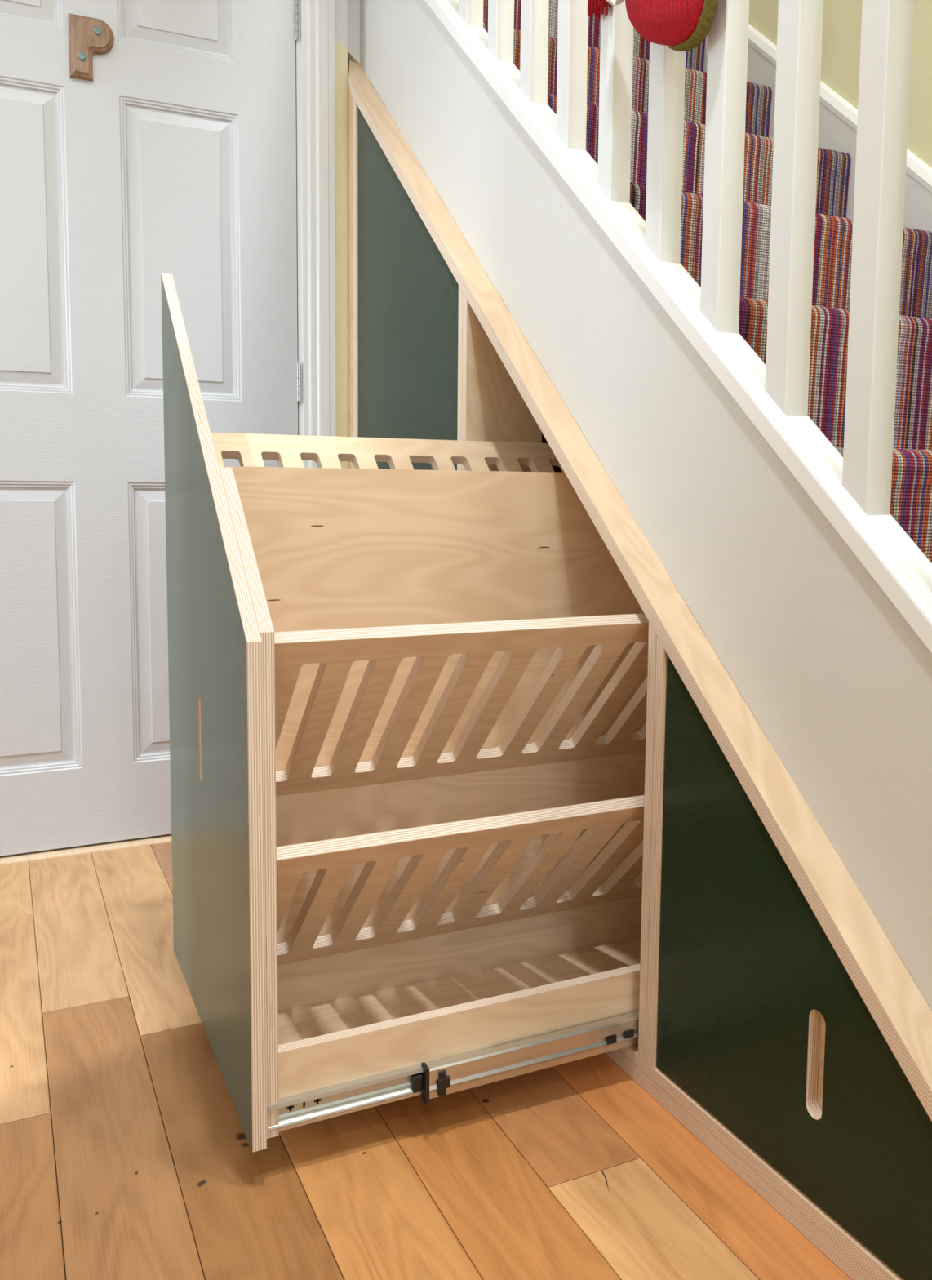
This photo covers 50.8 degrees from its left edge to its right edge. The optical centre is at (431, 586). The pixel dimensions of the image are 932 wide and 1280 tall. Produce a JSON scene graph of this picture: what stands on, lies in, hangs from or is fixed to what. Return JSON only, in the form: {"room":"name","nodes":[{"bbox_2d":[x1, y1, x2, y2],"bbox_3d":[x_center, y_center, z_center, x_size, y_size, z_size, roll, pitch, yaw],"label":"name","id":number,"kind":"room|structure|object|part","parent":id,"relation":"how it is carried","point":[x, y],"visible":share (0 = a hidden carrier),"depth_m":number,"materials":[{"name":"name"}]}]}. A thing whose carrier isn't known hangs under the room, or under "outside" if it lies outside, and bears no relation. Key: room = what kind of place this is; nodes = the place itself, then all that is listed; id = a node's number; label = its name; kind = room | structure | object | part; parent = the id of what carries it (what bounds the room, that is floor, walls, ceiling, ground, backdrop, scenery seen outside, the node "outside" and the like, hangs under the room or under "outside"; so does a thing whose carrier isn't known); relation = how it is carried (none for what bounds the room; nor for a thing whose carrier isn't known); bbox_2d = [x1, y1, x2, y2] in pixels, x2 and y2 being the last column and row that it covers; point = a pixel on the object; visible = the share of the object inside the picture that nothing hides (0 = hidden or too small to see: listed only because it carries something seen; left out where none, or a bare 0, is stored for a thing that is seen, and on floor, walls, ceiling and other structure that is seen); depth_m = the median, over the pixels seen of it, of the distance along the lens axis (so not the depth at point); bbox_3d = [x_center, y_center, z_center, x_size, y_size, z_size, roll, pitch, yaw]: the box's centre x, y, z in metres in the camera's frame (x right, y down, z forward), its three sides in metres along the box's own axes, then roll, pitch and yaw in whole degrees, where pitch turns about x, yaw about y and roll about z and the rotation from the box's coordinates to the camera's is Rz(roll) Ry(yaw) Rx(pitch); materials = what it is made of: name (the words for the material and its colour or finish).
{"room":"home hallway","nodes":[
{"label":"home hallway","id":0,"kind":"room"},
{"bbox_2d":[334,0,348,468],"bbox_3d":[-0.206,-0.840,2.220,0.072,2.750,0.110,-2,6,-24],"label":"wall","id":1,"kind":"structure","parent":0,"point":[340,50],"depth_m":2.16,"materials":[{"name":"beige paint"}]},
{"bbox_2d":[0,0,301,856],"bbox_3d":[-0.668,-0.440,1.978,0.839,1.971,0.101,-2,6,-24],"label":"door","id":2,"kind":"structure","parent":1,"relation":"in","point":[178,157],"depth_m":2.01,"materials":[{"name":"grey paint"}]},
{"bbox_2d":[68,13,114,81],"bbox_3d":[-0.666,-1.057,1.924,0.084,0.118,0.019,-2,6,-24],"label":"wooden letter","id":3,"kind":"object","parent":2,"relation":"attached to","point":[88,37],"visible":1,"depth_m":1.91,"materials":[{"name":"brown wood"}]},
{"bbox_2d":[295,0,336,467],"bbox_3d":[-0.273,-0.493,2.211,0.082,2.060,0.130,-2,6,-24],"label":"trim","id":4,"kind":"structure","parent":1,"relation":"attached to","point":[315,105],"depth_m":2.13,"materials":[{"name":"white paint"}]},
{"bbox_2d":[347,0,359,64],"bbox_3d":[-0.186,-1.688,2.165,0.028,1.052,0.083,-2,6,-24],"label":"trim","id":5,"kind":"structure","parent":1,"relation":"attached to","point":[353,6],"depth_m":2.17,"materials":[{"name":"white paint"}]},
{"bbox_2d":[0,841,852,1279],"bbox_3d":[-1.187,0.701,0.684,5.300,0.060,6.800,-2,6,-24],"label":"floor","id":6,"kind":"structure","parent":0,"point":[158,1175],"depth_m":1.09,"materials":[{"name":"brown wood"}]},
{"bbox_2d":[0,833,171,864],"bbox_3d":[-0.688,0.546,2.093,0.850,0.005,0.090,-2,6,-24],"label":"trim","id":7,"kind":"structure","parent":6,"relation":"on","point":[15,858],"depth_m":2.04,"materials":[{"name":"brown wood"}]},
{"bbox_2d":[601,1170,609,1191],"bbox_3d":[0.190,0.647,1.062,0.003,0.004,0.034,0,5,-5],"label":"scratch","id":8,"kind":"object","parent":6,"relation":"on","point":[602,1171],"visible":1,"depth_m":1.07,"materials":[{"name":"brown wood"}]},
{"bbox_2d":[347,58,931,1279],"bbox_3d":[0.418,-0.284,1.569,0.609,1.764,1.891,-2,6,-24],"label":"tall cabinet","id":9,"kind":"object","parent":6,"relation":"on","point":[781,1024],"visible":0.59,"depth_m":1.11,"materials":[{"name":"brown wood"}]},
{"bbox_2d":[160,272,648,1152],"bbox_3d":[0.030,0.064,1.367,0.700,1.016,0.509,-2,6,-24],"label":"shoe rack","id":10,"kind":"object","parent":9,"relation":"in","point":[407,705],"visible":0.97,"depth_m":1.27,"materials":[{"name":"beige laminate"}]},
{"bbox_3d":[-0.283,0.075,1.230,0.016,1.016,0.507,-2,6,-24],"label":"panel","id":11,"kind":"part","parent":10,"relation":"part of","materials":[{"name":"green laminate"}]},
{"bbox_3d":[-0.269,0.214,1.247,0.016,0.724,0.486,-2,6,-24],"label":"panel","id":12,"kind":"part","parent":10,"relation":"part of","materials":[{"name":"brown wood"}]},
{"bbox_3d":[0.041,0.196,1.373,0.652,0.712,0.016,-2,6,-24],"label":"divider panel","id":13,"kind":"part","parent":10,"relation":"part of","materials":[{"name":"brown wood"}]},
{"bbox_3d":[0.014,0.573,1.130,0.016,0.030,0.006,-2,6,-24],"label":"release lever","id":14,"kind":"part","parent":10,"relation":"part of","materials":[{"name":"black plastic"}]},
{"bbox_3d":[0.127,0.540,1.203,0.652,0.090,0.016,-2,6,-24],"label":"rail","id":15,"kind":"part","parent":10,"relation":"part of","materials":[{"name":"brown wood"}]},
{"bbox_3d":[0.033,0.558,1.418,0.652,0.016,0.449,-2,6,-24],"label":"panel","id":16,"kind":"part","parent":10,"relation":"part of","materials":[{"name":"brown wood"}]},
{"bbox_3d":[-0.050,-0.234,1.904,0.016,1.519,0.507,-2,6,-24],"label":"cabinet door","id":17,"kind":"part","parent":9,"relation":"part of","materials":[{"name":"green paint"}]},
{"bbox_3d":[0.431,0.570,1.593,0.600,0.016,0.545,-2,6,-24],"label":"plinth rail","id":18,"kind":"part","parent":9,"relation":"part of","materials":[{"name":"brown wood"}]},
{"bbox_3d":[0.435,0.590,1.584,0.600,0.020,1.666,-2,6,-24],"label":"plinth rail","id":19,"kind":"part","parent":9,"relation":"part of","materials":[{"name":"brown wood"}]},
{"bbox_3d":[0.657,0.616,1.084,0.600,0.016,0.571,-2,6,-24],"label":"plinth rail","id":20,"kind":"part","parent":9,"relation":"part of","materials":[{"name":"brown wood"}]},
{"bbox_3d":[0.398,0.359,0.934,0.016,0.514,0.556,-2,6,-24],"label":"cabinet door","id":21,"kind":"part","parent":9,"relation":"part of","materials":[{"name":"green laminate"}]},
{"bbox_2d":[360,0,931,1009],"bbox_3d":[-0.041,-1.143,1.958,0.035,3.401,3.500,-2,6,-24],"label":"stair stringer","id":22,"kind":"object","parent":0,"point":[837,681],"depth_m":1.16,"materials":[{"name":"white paint"}]},
{"bbox_2d":[424,0,931,653],"bbox_3d":[0.076,-1.395,1.686,0.058,3.713,3.050,-2,6,-24],"label":"balustrade","id":23,"kind":"object","parent":22,"relation":"on","point":[852,490],"visible":1,"depth_m":1.06,"materials":[{"name":"white paint"}]},
{"bbox_2d":[587,0,611,19],"bbox_3d":[0.227,-1.063,1.294,0.018,0.600,0.045,-2,6,-24],"label":"tassel","id":24,"kind":"object","parent":23,"relation":"hanging from","point":[595,6],"visible":1,"depth_m":1.32,"materials":[{"name":"red fabric"}]},
{"bbox_2d":[606,0,719,51],"bbox_3d":[0.272,-0.921,1.166,0.051,0.584,0.214,-2,6,-24],"label":"hanging decoration","id":25,"kind":"object","parent":23,"relation":"hanging from","point":[682,25],"visible":1,"depth_m":1.13,"materials":[{"name":"red fabric"}]},
{"bbox_3d":[0.239,-0.775,1.257,0.032,0.052,0.045,-2,6,-24],"label":"fleece trim","id":26,"kind":"part","parent":25,"relation":"part of","materials":[{"name":"white fabric"}]},
{"bbox_2d":[483,0,931,563],"bbox_3d":[0.395,-0.972,2.105,0.854,3.035,3.390,-2,6,-24],"label":"carpet","id":27,"kind":"object","parent":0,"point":[911,500],"visible":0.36,"depth_m":1.74,"materials":[{"name":"multicoloured carpet"}]},
{"bbox_2d":[748,0,931,168],"bbox_3d":[1.126,-1.558,1.615,0.080,4.300,6.800,-2,6,-24],"label":"wall","id":28,"kind":"structure","parent":0,"point":[842,19],"depth_m":2.07,"materials":[{"name":"beige paint"}]},
{"bbox_2d":[703,34,931,231],"bbox_3d":[0.694,-1.297,2.490,0.020,4.304,4.300,-2,6,-24],"label":"trim","id":29,"kind":"structure","parent":28,"relation":"attached to","point":[834,134],"depth_m":2.09,"materials":[{"name":"white paint"}]},
{"bbox_2d":[748,23,931,192],"bbox_3d":[0.694,-1.481,2.474,0.021,4.008,4.300,-2,6,-24],"label":"trim","id":30,"kind":"structure","parent":28,"relation":"attached to","point":[916,167],"depth_m":2.09,"materials":[{"name":"white paint"}]}
]}

